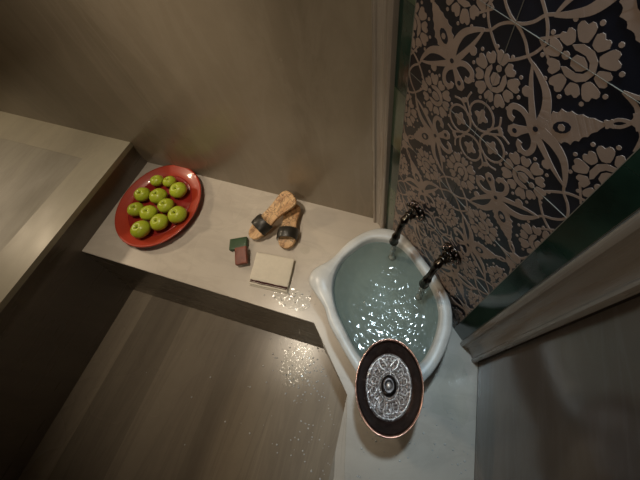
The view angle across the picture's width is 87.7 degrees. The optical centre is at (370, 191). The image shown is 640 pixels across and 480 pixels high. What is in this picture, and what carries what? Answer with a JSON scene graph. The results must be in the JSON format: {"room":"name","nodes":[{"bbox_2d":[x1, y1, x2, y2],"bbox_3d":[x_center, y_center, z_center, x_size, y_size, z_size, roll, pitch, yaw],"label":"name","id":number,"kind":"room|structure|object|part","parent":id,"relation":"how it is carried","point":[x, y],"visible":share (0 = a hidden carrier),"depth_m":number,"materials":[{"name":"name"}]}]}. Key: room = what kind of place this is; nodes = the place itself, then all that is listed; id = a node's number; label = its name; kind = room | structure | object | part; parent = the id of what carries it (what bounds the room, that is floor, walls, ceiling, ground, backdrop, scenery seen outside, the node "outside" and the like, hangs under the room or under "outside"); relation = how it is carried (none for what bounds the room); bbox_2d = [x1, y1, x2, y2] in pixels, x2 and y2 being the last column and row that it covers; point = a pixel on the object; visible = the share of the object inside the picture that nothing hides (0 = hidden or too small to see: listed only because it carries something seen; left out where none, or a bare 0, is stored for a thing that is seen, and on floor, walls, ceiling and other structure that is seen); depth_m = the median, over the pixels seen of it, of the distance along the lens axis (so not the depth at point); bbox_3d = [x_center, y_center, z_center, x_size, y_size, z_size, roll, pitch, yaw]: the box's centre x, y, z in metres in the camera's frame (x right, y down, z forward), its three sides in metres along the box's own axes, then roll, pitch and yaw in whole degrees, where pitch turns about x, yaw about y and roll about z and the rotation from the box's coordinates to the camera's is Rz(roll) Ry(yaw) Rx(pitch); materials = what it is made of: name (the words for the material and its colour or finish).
{"room":"spa","nodes":[
{"label":"spa","id":0,"kind":"room"},
{"bbox_2d":[18,290,346,479],"bbox_3d":[-1.285,1.113,1.386,4.329,0.100,3.300,10,58,7],"label":"floor","id":1,"kind":"structure","parent":0,"point":[120,420],"depth_m":1.43,"materials":[{"name":"wood"}]},
{"bbox_2d":[0,111,146,479],"bbox_3d":[-2.360,0.828,1.192,1.978,0.558,2.884,10,58,7],"label":"cabinet","id":2,"kind":"object","parent":1,"relation":"on","point":[59,184],"visible":0.73,"depth_m":1.37,"materials":[{"name":"wood"}]},
{"bbox_3d":[-2.453,0.731,0.938,1.825,0.023,2.734,10,58,7],"label":"inset panel","id":3,"kind":"part","parent":2,"relation":"part of","materials":[{"name":"wood"}]},
{"bbox_2d":[146,291,345,479],"bbox_3d":[-0.552,0.704,1.340,0.932,0.407,0.639,10,58,7],"label":"water droplets","id":4,"kind":"object","parent":1,"relation":"on","point":[273,291],"visible":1,"depth_m":1.45},
{"bbox_2d":[82,162,477,479],"bbox_3d":[-0.604,1.231,0.999,1.662,0.405,2.763,10,58,7],"label":"countertop","id":5,"kind":"structure","parent":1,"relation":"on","point":[196,268],"depth_m":1.34,"materials":[{"name":"stone"}]},
{"bbox_2d":[115,165,200,247],"bbox_3d":[-0.956,0.060,1.501,0.364,0.038,0.433,-3,57,-1],"label":"oval dish","id":6,"kind":"object","parent":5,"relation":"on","point":[190,201],"visible":0.66,"depth_m":1.50,"materials":[{"name":"red ceramic"}]},
{"bbox_2d":[127,202,143,215],"bbox_3d":[-1.038,0.080,1.455,0.066,0.052,0.066,37,64,22],"label":"apple","id":7,"kind":"object","parent":6,"relation":"on","point":[133,209],"visible":0.82,"depth_m":1.44,"materials":[{"name":"green food"}]},
{"bbox_2d":[130,220,150,237],"bbox_3d":[-0.975,0.161,1.396,0.077,0.062,0.078,-29,61,-17],"label":"apple","id":8,"kind":"object","parent":6,"relation":"on","point":[139,229],"visible":1,"depth_m":1.37,"materials":[{"name":"green food"}]},
{"bbox_2d":[134,187,149,201],"bbox_3d":[-1.038,0.013,1.497,0.068,0.054,0.068,-39,65,-22],"label":"apple","id":9,"kind":"object","parent":6,"relation":"on","point":[141,194],"visible":0.94,"depth_m":1.48,"materials":[{"name":"green food"}]},
{"bbox_2d":[139,205,157,219],"bbox_3d":[-0.973,0.095,1.443,0.070,0.054,0.070,30,62,19],"label":"apple","id":10,"kind":"object","parent":6,"relation":"on","point":[147,212],"visible":0.89,"depth_m":1.42,"materials":[{"name":"green food"}]},
{"bbox_2d":[150,175,163,185],"bbox_3d":[-1.001,-0.051,1.544,0.058,0.046,0.058,35,64,21],"label":"apple","id":11,"kind":"object","parent":6,"relation":"on","point":[156,180],"visible":0.97,"depth_m":1.53,"materials":[{"name":"green food"}]},
{"bbox_2d":[149,188,167,203],"bbox_3d":[-0.960,0.021,1.488,0.074,0.057,0.074,27,61,17],"label":"apple","id":12,"kind":"object","parent":6,"relation":"on","point":[158,194],"visible":0.88,"depth_m":1.47,"materials":[{"name":"green food"}]},
{"bbox_2d":[150,214,168,230],"bbox_3d":[-0.907,0.133,1.415,0.074,0.060,0.073,31,63,19],"label":"apple","id":13,"kind":"object","parent":6,"relation":"on","point":[158,222],"visible":1,"depth_m":1.40,"materials":[{"name":"green food"}]},
{"bbox_2d":[157,198,173,212],"bbox_3d":[-0.909,0.063,1.463,0.068,0.052,0.068,23,60,15],"label":"apple","id":14,"kind":"object","parent":6,"relation":"on","point":[166,204],"visible":0.94,"depth_m":1.44,"materials":[{"name":"green food"}]},
{"bbox_2d":[163,176,175,186],"bbox_3d":[-0.941,-0.046,1.540,0.058,0.046,0.058,17,59,12],"label":"apple","id":15,"kind":"object","parent":6,"relation":"on","point":[168,181],"visible":0.89,"depth_m":1.52,"materials":[{"name":"green food"}]},
{"bbox_2d":[168,206,186,222],"bbox_3d":[-0.841,0.102,1.432,0.078,0.061,0.078,28,62,18],"label":"apple","id":16,"kind":"object","parent":6,"relation":"on","point":[177,214],"visible":1,"depth_m":1.41,"materials":[{"name":"green food"}]},
{"bbox_2d":[169,182,186,197],"bbox_3d":[-0.879,-0.007,1.504,0.076,0.062,0.075,30,62,19],"label":"apple","id":17,"kind":"object","parent":6,"relation":"on","point":[178,189],"visible":1,"depth_m":1.48,"materials":[{"name":"green food"}]},
{"bbox_2d":[229,237,247,250],"bbox_3d":[-0.560,0.223,1.399,0.073,0.021,0.052,-8,57,-5],"label":"soap bar","id":18,"kind":"object","parent":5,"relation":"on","point":[242,241],"visible":0.88,"depth_m":1.39,"materials":[{"name":"green wax"}]},
{"bbox_2d":[235,246,247,265],"bbox_3d":[-0.532,0.265,1.354,0.049,0.033,0.075,-11,57,-6],"label":"soap bar","id":19,"kind":"object","parent":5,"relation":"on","point":[241,253],"visible":1,"depth_m":1.34,"materials":[{"name":"pink wax"}]},
{"bbox_2d":[249,252,294,293],"bbox_3d":[-0.400,0.326,1.332,0.183,0.020,0.138,10,58,7],"label":"folded towel","id":20,"kind":"object","parent":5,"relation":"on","point":[270,272],"visible":1,"depth_m":1.32,"materials":[{"name":"beige fabric"}]},
{"bbox_2d":[249,191,296,239],"bbox_3d":[-0.424,0.106,1.417,0.093,0.088,0.247,39,66,23],"label":"sandal","id":21,"kind":"object","parent":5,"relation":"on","point":[262,224],"visible":1,"depth_m":1.41,"materials":[{"name":"brown wood"}]},
{"bbox_2d":[276,204,300,248],"bbox_3d":[-0.352,0.144,1.421,0.088,0.067,0.211,1,57,2],"label":"sandal","id":22,"kind":"object","parent":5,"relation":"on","point":[287,234],"visible":0.88,"depth_m":1.39,"materials":[{"name":"brown wood"}]},
{"bbox_2d":[309,229,451,380],"bbox_3d":[0.052,0.413,1.152,0.383,0.218,0.507,-27,61,-16],"label":"basin","id":23,"kind":"object","parent":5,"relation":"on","point":[367,297],"visible":0.88,"depth_m":1.17,"materials":[{"name":"white ceramic"}]},
{"bbox_2d":[355,338,423,438],"bbox_3d":[0.051,0.534,0.906,0.184,0.064,0.231,1,57,1],"label":"decorative plate","id":24,"kind":"object","parent":23,"relation":"on","point":[389,383],"visible":1,"depth_m":0.91,"materials":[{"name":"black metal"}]},
{"bbox_2d":[356,370,471,478],"bbox_3d":[0.137,0.786,1.036,0.360,0.002,0.462,10,58,7],"label":"water droplets","id":25,"kind":"object","parent":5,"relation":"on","point":[361,448],"visible":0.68,"depth_m":1.03},
{"bbox_2d":[0,0,372,217],"bbox_3d":[-1.436,-0.835,0.954,3.288,2.750,0.207,13,58,9],"label":"wall","id":26,"kind":"structure","parent":0,"point":[271,96],"depth_m":1.06,"materials":[{"name":"paint"}]},
{"bbox_2d":[463,209,639,339],"bbox_3d":[0.280,-0.217,0.531,0.186,2.750,0.867,-28,61,-16],"label":"wall","id":27,"kind":"structure","parent":0,"point":[638,209],"depth_m":0.55,"materials":[{"name":"stone"}]},
{"bbox_2d":[372,0,399,228],"bbox_3d":[0.032,-0.406,0.594,0.030,2.045,0.078,-28,61,-16],"label":"trim","id":28,"kind":"structure","parent":27,"relation":"attached to","point":[385,13],"depth_m":0.82,"materials":[{"name":"wood"}]},
{"bbox_2d":[386,0,639,339],"bbox_3d":[0.193,-0.200,0.459,0.016,2.045,0.510,-28,61,-16],"label":"tile panel","id":29,"kind":"object","parent":27,"relation":"attached to","point":[515,134],"visible":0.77,"depth_m":0.53,"materials":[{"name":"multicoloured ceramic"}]},
{"bbox_2d":[389,200,425,245],"bbox_3d":[0.101,0.100,1.011,0.102,0.164,0.072,-28,61,-16],"label":"tap","id":30,"kind":"object","parent":29,"relation":"attached to","point":[415,211],"visible":1,"depth_m":0.98,"materials":[{"name":"brown metal"}]},
{"bbox_2d":[389,245,396,260],"bbox_3d":[0.077,0.201,1.123,0.026,0.132,0.027,10,58,7],"label":"water stream","id":31,"kind":"object","parent":30,"relation":"attached to","point":[392,249],"visible":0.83,"depth_m":1.15,"materials":[{"name":"clear liquid"}]},
{"bbox_3d":[0.091,0.115,1.016,0.076,0.125,0.031,-36,63,-20],"label":"spout","id":32,"kind":"part","parent":30,"relation":"part of","materials":[{"name":"brown metal"}]},
{"bbox_3d":[0.119,0.055,0.962,0.014,0.033,0.044,-28,61,-16],"label":"cross handle","id":33,"kind":"part","parent":30,"relation":"part of","materials":[{"name":"brown metal"}]},
{"bbox_2d":[405,206,419,220],"bbox_3d":[0.122,0.069,0.986,0.037,0.042,0.042,-28,61,-16],"label":"handle","id":34,"kind":"object","parent":30,"relation":"on","point":[409,215],"depth_m":0.97,"materials":[{"name":"brown metal"}]},
{"bbox_3d":[0.140,0.059,0.992,0.011,0.072,0.072,-28,61,-16],"label":"wall plate","id":35,"kind":"part","parent":30,"relation":"part of","materials":[{"name":"brown metal"}]},
{"bbox_2d":[419,242,460,288],"bbox_3d":[0.186,0.215,0.935,0.102,0.164,0.072,-28,61,-16],"label":"tap","id":36,"kind":"object","parent":29,"relation":"attached to","point":[450,254],"visible":1,"depth_m":0.90,"materials":[{"name":"brown metal"}]},
{"bbox_2d":[415,287,424,299],"bbox_3d":[0.161,0.317,1.047,0.024,0.132,0.024,10,58,7],"label":"water stream","id":37,"kind":"object","parent":36,"relation":"attached to","point":[421,291],"visible":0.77,"depth_m":1.08,"materials":[{"name":"clear liquid"}]},
{"bbox_3d":[0.176,0.230,0.940,0.076,0.125,0.031,-36,63,-20],"label":"spout","id":38,"kind":"part","parent":36,"relation":"part of","materials":[{"name":"brown metal"}]},
{"bbox_2d":[438,249,454,264],"bbox_3d":[0.207,0.184,0.910,0.037,0.042,0.042,-28,61,-16],"label":"handle","id":39,"kind":"object","parent":36,"relation":"on","point":[443,258],"depth_m":0.90,"materials":[{"name":"brown metal"}]},
{"bbox_3d":[0.204,0.170,0.886,0.014,0.033,0.044,-28,61,-16],"label":"cross handle","id":40,"kind":"part","parent":36,"relation":"part of","materials":[{"name":"brown metal"}]},
{"bbox_3d":[0.225,0.174,0.916,0.011,0.072,0.072,-28,61,-16],"label":"wall plate","id":41,"kind":"part","parent":36,"relation":"part of","materials":[{"name":"brown metal"}]},
{"bbox_2d":[460,210,639,362],"bbox_3d":[0.341,0.013,0.319,0.030,2.045,0.078,-28,61,-16],"label":"trim","id":42,"kind":"structure","parent":27,"relation":"attached to","point":[606,273],"depth_m":0.55,"materials":[{"name":"wood"}]},
{"bbox_2d":[474,293,639,479],"bbox_3d":[0.228,0.906,-0.198,0.150,2.750,2.400,10,58,7],"label":"wall","id":43,"kind":"structure","parent":0,"point":[562,402],"depth_m":0.58,"materials":[{"name":"paint"}]}
]}

